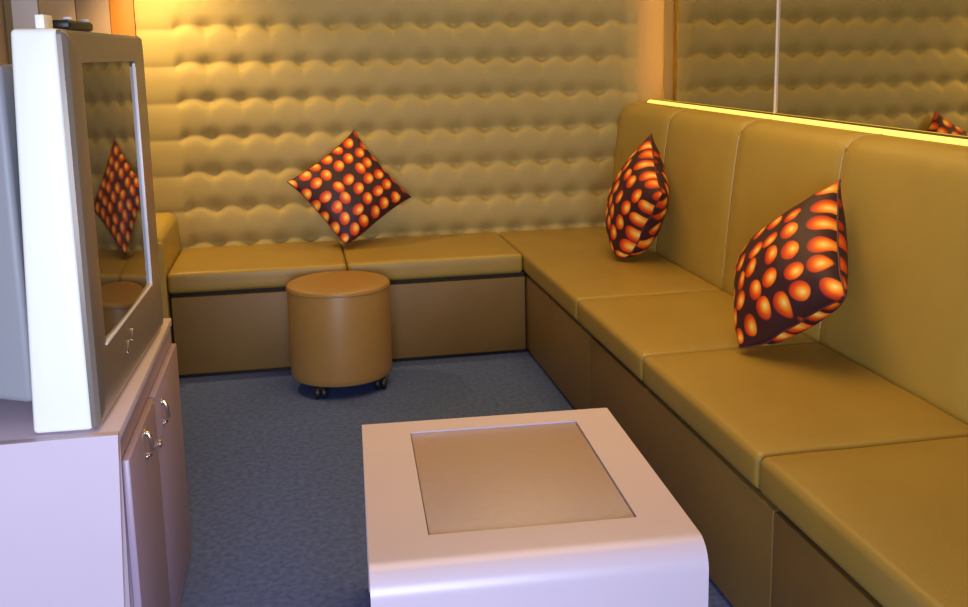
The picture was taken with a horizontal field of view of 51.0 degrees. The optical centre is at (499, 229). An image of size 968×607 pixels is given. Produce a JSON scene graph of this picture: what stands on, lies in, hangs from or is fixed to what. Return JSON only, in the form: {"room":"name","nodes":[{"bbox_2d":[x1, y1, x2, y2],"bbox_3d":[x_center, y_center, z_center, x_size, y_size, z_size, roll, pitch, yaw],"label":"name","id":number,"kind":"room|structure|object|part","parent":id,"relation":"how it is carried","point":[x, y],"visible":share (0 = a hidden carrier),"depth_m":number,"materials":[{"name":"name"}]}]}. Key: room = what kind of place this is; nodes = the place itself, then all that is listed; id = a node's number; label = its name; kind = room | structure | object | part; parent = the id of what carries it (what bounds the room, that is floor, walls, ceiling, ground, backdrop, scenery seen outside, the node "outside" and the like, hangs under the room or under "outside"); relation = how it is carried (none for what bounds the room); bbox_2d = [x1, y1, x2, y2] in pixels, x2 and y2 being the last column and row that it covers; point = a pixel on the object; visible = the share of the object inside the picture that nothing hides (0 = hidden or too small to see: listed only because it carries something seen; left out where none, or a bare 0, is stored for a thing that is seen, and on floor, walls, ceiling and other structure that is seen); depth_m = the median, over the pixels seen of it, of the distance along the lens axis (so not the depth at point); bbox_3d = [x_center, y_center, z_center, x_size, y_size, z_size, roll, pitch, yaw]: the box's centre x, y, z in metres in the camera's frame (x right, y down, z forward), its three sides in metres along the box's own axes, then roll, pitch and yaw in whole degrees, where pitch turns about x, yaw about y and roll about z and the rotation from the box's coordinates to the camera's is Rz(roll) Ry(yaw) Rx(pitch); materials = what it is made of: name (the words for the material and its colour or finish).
{"room":"karaoke room","nodes":[
{"label":"karaoke room","id":0,"kind":"room"},
{"bbox_2d":[0,0,9,64],"bbox_3d":[-1.508,-0.253,1.484,0.100,2.500,5.460,-3,10,-11],"label":"wall","id":1,"kind":"structure","parent":0,"point":[4,52],"depth_m":4.07,"materials":[{"name":"beige paint"}]},
{"bbox_2d":[4,0,666,246],"bbox_3d":[-0.623,-0.791,4.450,3.030,2.500,0.100,-3,10,-11],"label":"wall","id":2,"kind":"structure","parent":0,"point":[650,58],"depth_m":4.66,"materials":[{"name":"brown paint"}]},
{"bbox_2d":[11,0,38,28],"bbox_3d":[-1.914,-0.712,4.130,0.098,2.500,0.035,-3,10,-11],"label":"trim","id":3,"kind":"structure","parent":2,"relation":"attached to","point":[23,11],"depth_m":4.08,"materials":[{"name":"white paint"}]},
{"bbox_2d":[38,0,76,20],"bbox_3d":[-1.798,-0.719,4.160,0.138,2.500,0.020,-3,10,-11],"label":"trim","id":4,"kind":"structure","parent":2,"relation":"attached to","point":[58,9],"depth_m":4.12,"materials":[{"name":"brown wood"}]},
{"bbox_2d":[75,0,111,33],"bbox_3d":[-1.664,-0.726,4.186,0.131,2.500,0.020,-3,10,-11],"label":"trim","id":5,"kind":"structure","parent":2,"relation":"attached to","point":[97,12],"depth_m":4.15,"materials":[{"name":"brown wood"}]},
{"bbox_2d":[109,0,136,35],"bbox_3d":[-1.551,-0.731,4.203,0.094,2.500,0.030,-3,10,-11],"label":"trim","id":6,"kind":"structure","parent":2,"relation":"attached to","point":[122,13],"depth_m":4.16,"materials":[{"name":"orange paint"}]},
{"bbox_2d":[134,0,637,250],"bbox_3d":[-0.441,-0.965,4.386,2.170,2.060,0.037,-3,10,-11],"label":"wall panel","id":7,"kind":"object","parent":2,"relation":"attached to","point":[498,116],"visible":0.88,"depth_m":4.43,"materials":[{"name":"gold fabric"}]},
{"bbox_2d":[179,348,732,606],"bbox_3d":[-0.060,0.924,2.035,3.030,0.060,5.560,-3,10,-11],"label":"floor","id":8,"kind":"structure","parent":0,"point":[275,470],"depth_m":3.10,"materials":[{"name":"blue carpet"}]},
{"bbox_2d":[0,318,191,606],"bbox_3d":[-1.047,0.596,2.075,0.724,0.606,0.786,-3,10,-11],"label":"base cabinet","id":9,"kind":"object","parent":8,"relation":"on","point":[98,516],"visible":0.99,"depth_m":1.74,"materials":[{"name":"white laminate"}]},
{"bbox_3d":[-0.983,0.661,1.701,0.700,0.606,0.018,-3,10,-11],"label":"panel","id":10,"kind":"part","parent":9,"relation":"part of","materials":[{"name":"purple laminate"}]},
{"bbox_2d":[0,28,162,432],"bbox_3d":[-0.950,-0.035,1.960,0.438,0.673,0.682,-3,10,-9],"label":"television","id":11,"kind":"object","parent":9,"relation":"on","point":[81,306],"visible":1,"depth_m":1.70,"materials":[{"name":"white plastic"}]},
{"bbox_2d":[35,14,52,28],"bbox_3d":[-0.735,-0.334,1.634,0.014,0.022,0.060,-3,10,-11],"label":"box","id":12,"kind":"object","parent":11,"relation":"on","point":[41,20],"visible":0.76,"depth_m":1.61,"materials":[{"name":"white plastic"}]},
{"bbox_2d":[52,17,92,31],"bbox_3d":[-0.745,-0.357,1.767,0.032,0.022,0.170,-3,10,-9],"label":"remote control","id":13,"kind":"object","parent":11,"relation":"on","point":[66,23],"visible":0.89,"depth_m":1.71,"materials":[{"name":"black plastic"}]},
{"bbox_3d":[-0.734,0.588,2.146,0.026,0.588,0.766,-3,10,-11],"label":"frame","id":14,"kind":"part","parent":9,"relation":"part of","materials":[{"name":"purple laminate"}]},
{"bbox_3d":[-0.674,0.635,1.953,0.014,0.536,0.330,-3,10,-11],"label":"door","id":15,"kind":"part","parent":9,"relation":"part of","materials":[{"name":"purple laminate"}]},
{"bbox_3d":[-0.668,0.410,1.933,0.015,0.058,0.016,-3,10,-11],"label":"handle","id":16,"kind":"part","parent":9,"relation":"part of","materials":[{"name":"silver metal"}]},
{"bbox_3d":[-0.715,0.391,2.171,0.015,0.058,0.016,-3,10,-11],"label":"handle","id":17,"kind":"part","parent":9,"relation":"part of","materials":[{"name":"silver metal"}]},
{"bbox_3d":[-0.747,0.573,2.311,0.014,0.536,0.399,-3,10,-11],"label":"door","id":18,"kind":"part","parent":9,"relation":"part of","materials":[{"name":"purple laminate"}]},
{"bbox_2d":[155,212,180,342],"bbox_3d":[-1.389,0.260,4.101,0.150,0.578,0.542,-3,10,-11],"label":"seat back","id":19,"kind":"object","parent":8,"relation":"on","point":[169,250],"visible":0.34,"depth_m":3.95,"materials":[{"name":"leather"}]},
{"bbox_2d":[286,271,391,398],"bbox_3d":[-0.597,0.383,3.794,0.383,0.415,0.383,-3,10,-11],"label":"round stool","id":20,"kind":"object","parent":8,"relation":"on","point":[339,322],"visible":1,"depth_m":3.64,"materials":[{"name":"brown leather"}]},
{"bbox_2d":[171,270,525,377],"bbox_3d":[-0.626,0.336,4.284,1.388,0.339,0.523,-3,10,-11],"label":"bench","id":21,"kind":"object","parent":8,"relation":"on","point":[244,330],"visible":0.56,"depth_m":4.06,"materials":[{"name":"brown leather"}]},
{"bbox_2d":[167,241,346,293],"bbox_3d":[-0.984,0.145,4.170,0.678,0.088,0.532,-3,10,-11],"label":"seat cushion","id":22,"kind":"object","parent":21,"relation":"on","point":[221,268],"visible":0.94,"depth_m":3.97,"materials":[{"name":"brown leather"}]},
{"bbox_2d":[341,232,522,280],"bbox_3d":[-0.304,0.110,4.304,0.706,0.088,0.532,-3,10,-11],"label":"seat cushion","id":23,"kind":"object","parent":21,"relation":"on","point":[436,256],"visible":0.88,"depth_m":4.10,"materials":[{"name":"brown leather"}]},
{"bbox_2d":[287,130,410,243],"bbox_3d":[-0.634,-0.182,4.298,0.521,0.461,0.210,-7,11,-29],"label":"throw pillow","id":24,"kind":"object","parent":23,"relation":"on","point":[351,191],"visible":1,"depth_m":4.24,"materials":[{"name":"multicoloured fabric"}]},
{"bbox_2d":[362,408,708,606],"bbox_3d":[0.024,0.687,2.045,0.571,0.402,0.688,-2,10,-8],"label":"coffee table","id":25,"kind":"object","parent":8,"relation":"on","point":[554,508],"visible":1,"depth_m":1.83,"materials":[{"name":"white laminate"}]},
{"bbox_3d":[0.024,0.496,2.039,0.372,0.016,0.489,-2,10,-8],"label":"inset panel","id":26,"kind":"part","parent":25,"relation":"part of","materials":[{"name":"beige glass"}]},
{"bbox_2d":[524,271,593,409],"bbox_3d":[0.421,0.362,4.034,0.558,0.339,1.430,-3,10,-11],"label":"bench","id":27,"kind":"object","parent":8,"relation":"on","point":[558,342],"visible":0.16,"depth_m":3.67,"materials":[{"name":"brown"}]},
{"bbox_2d":[499,227,720,320],"bbox_3d":[0.378,0.144,4.044,0.522,0.088,1.315,-3,10,-11],"label":"seat cushion","id":28,"kind":"object","parent":27,"relation":"on","point":[572,265],"visible":0.68,"depth_m":3.79,"materials":[{"name":"brown leather"}]},
{"bbox_2d":[605,133,669,259],"bbox_3d":[0.532,-0.131,3.940,0.239,0.469,0.551,0,10,3],"label":"throw pillow","id":29,"kind":"object","parent":28,"relation":"on","point":[637,204],"visible":1,"depth_m":3.82,"materials":[{"name":"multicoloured fabric"}]},
{"bbox_3d":[0.532,-0.129,3.950,0.031,0.522,0.591,14,-9,-9],"label":"seam cord","id":30,"kind":"part","parent":29,"relation":"part of","materials":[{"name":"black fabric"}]},
{"bbox_2d":[612,102,967,424],"bbox_3d":[0.978,0.061,2.818,0.184,0.644,3.946,-3,10,-11],"label":"seat back","id":31,"kind":"object","parent":27,"relation":"on","point":[902,318],"depth_m":2.67,"materials":[{"name":"brown leather"}]},
{"bbox_3d":[0.651,-0.214,4.414,0.184,0.643,0.641,-3,10,-11],"label":"panel","id":32,"kind":"part","parent":31,"relation":"part of","materials":[{"name":"brown leather"}]},
{"bbox_3d":[0.780,-0.105,3.785,0.184,0.643,0.658,-3,10,-11],"label":"panel","id":33,"kind":"part","parent":31,"relation":"part of","materials":[{"name":"brown leather"}]},
{"bbox_3d":[0.911,0.005,3.145,0.184,0.643,0.663,-3,10,-11],"label":"panel","id":34,"kind":"part","parent":31,"relation":"part of","materials":[{"name":"leather"}]},
{"bbox_3d":[1.042,0.116,2.505,0.184,0.643,0.658,-3,10,-11],"label":"panel","id":35,"kind":"part","parent":31,"relation":"part of","materials":[{"name":"brown leather"}]},
{"bbox_2d":[590,337,780,606],"bbox_3d":[0.691,0.589,2.719,0.558,0.339,1.290,-3,10,-11],"label":"bench","id":36,"kind":"object","parent":8,"relation":"on","point":[734,520],"visible":0.33,"depth_m":2.37,"materials":[{"name":"brown"}]},
{"bbox_2d":[577,291,815,380],"bbox_3d":[0.572,0.308,3.095,0.522,0.088,0.646,-3,10,-11],"label":"seat cushion","id":37,"kind":"object","parent":36,"relation":"on","point":[633,329],"visible":0.68,"depth_m":3.03,"materials":[{"name":"brown leather"}]},
{"bbox_2d":[643,343,967,488],"bbox_3d":[0.706,0.420,2.442,0.522,0.088,0.702,-3,10,-11],"label":"seat cushion","id":38,"kind":"object","parent":36,"relation":"on","point":[751,405],"visible":0.83,"depth_m":2.33,"materials":[{"name":"brown leather"}]},
{"bbox_2d":[734,179,847,348],"bbox_3d":[0.767,0.093,2.692,0.291,0.443,0.498,2,10,17],"label":"throw pillow","id":39,"kind":"object","parent":38,"relation":"on","point":[791,275],"visible":1,"depth_m":2.59,"materials":[{"name":"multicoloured fabric"}]},
{"bbox_2d":[771,512,882,606],"bbox_3d":[0.938,0.796,1.514,0.558,0.339,1.199,-3,10,-11],"label":"bench","id":40,"kind":"object","parent":8,"relation":"on","point":[803,575],"visible":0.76,"depth_m":1.89,"materials":[{"name":"brown"}]},
{"bbox_2d":[760,437,967,606],"bbox_3d":[0.846,0.538,1.758,0.522,0.088,0.711,-3,10,-11],"label":"seat cushion","id":41,"kind":"object","parent":40,"relation":"on","point":[894,517],"visible":1,"depth_m":1.80,"materials":[{"name":"brown leather"}]},
{"bbox_2d":[667,100,967,139],"bbox_3d":[1.363,-0.402,2.047,0.100,2.500,5.460,-3,10,-11],"label":"wall","id":42,"kind":"structure","parent":0,"point":[864,125],"depth_m":3.23,"materials":[{"name":"beige paint"}]},
{"bbox_2d":[663,0,776,112],"bbox_3d":[0.852,-1.205,3.949,0.030,1.440,1.098,-3,10,-11],"label":"wall mirror","id":43,"kind":"object","parent":42,"relation":"attached to","point":[720,53],"visible":0.97,"depth_m":3.95,"materials":[{"name":"beige mirror"}]},
{"bbox_2d":[773,0,778,113],"bbox_3d":[0.946,-1.112,3.409,0.010,1.440,0.006,-3,10,-11],"label":"trim","id":44,"kind":"structure","parent":42,"relation":"attached to","point":[777,7],"depth_m":3.50,"materials":[{"name":"silver metal"}]},
{"bbox_2d":[647,100,967,145],"bbox_3d":[1.085,-0.259,2.793,0.042,0.026,3.925,-3,10,-11],"label":"light strip","id":45,"kind":"object","parent":42,"relation":"attached to","point":[949,140],"visible":0.59,"depth_m":3.09,"materials":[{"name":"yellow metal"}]},
{"bbox_2d":[776,0,967,136],"bbox_3d":[1.224,-0.892,2.134,0.030,1.440,2.640,-3,10,-11],"label":"wall mirror","id":46,"kind":"object","parent":42,"relation":"attached to","point":[899,64],"visible":1,"depth_m":2.91,"materials":[{"name":"beige mirror"}]}
]}

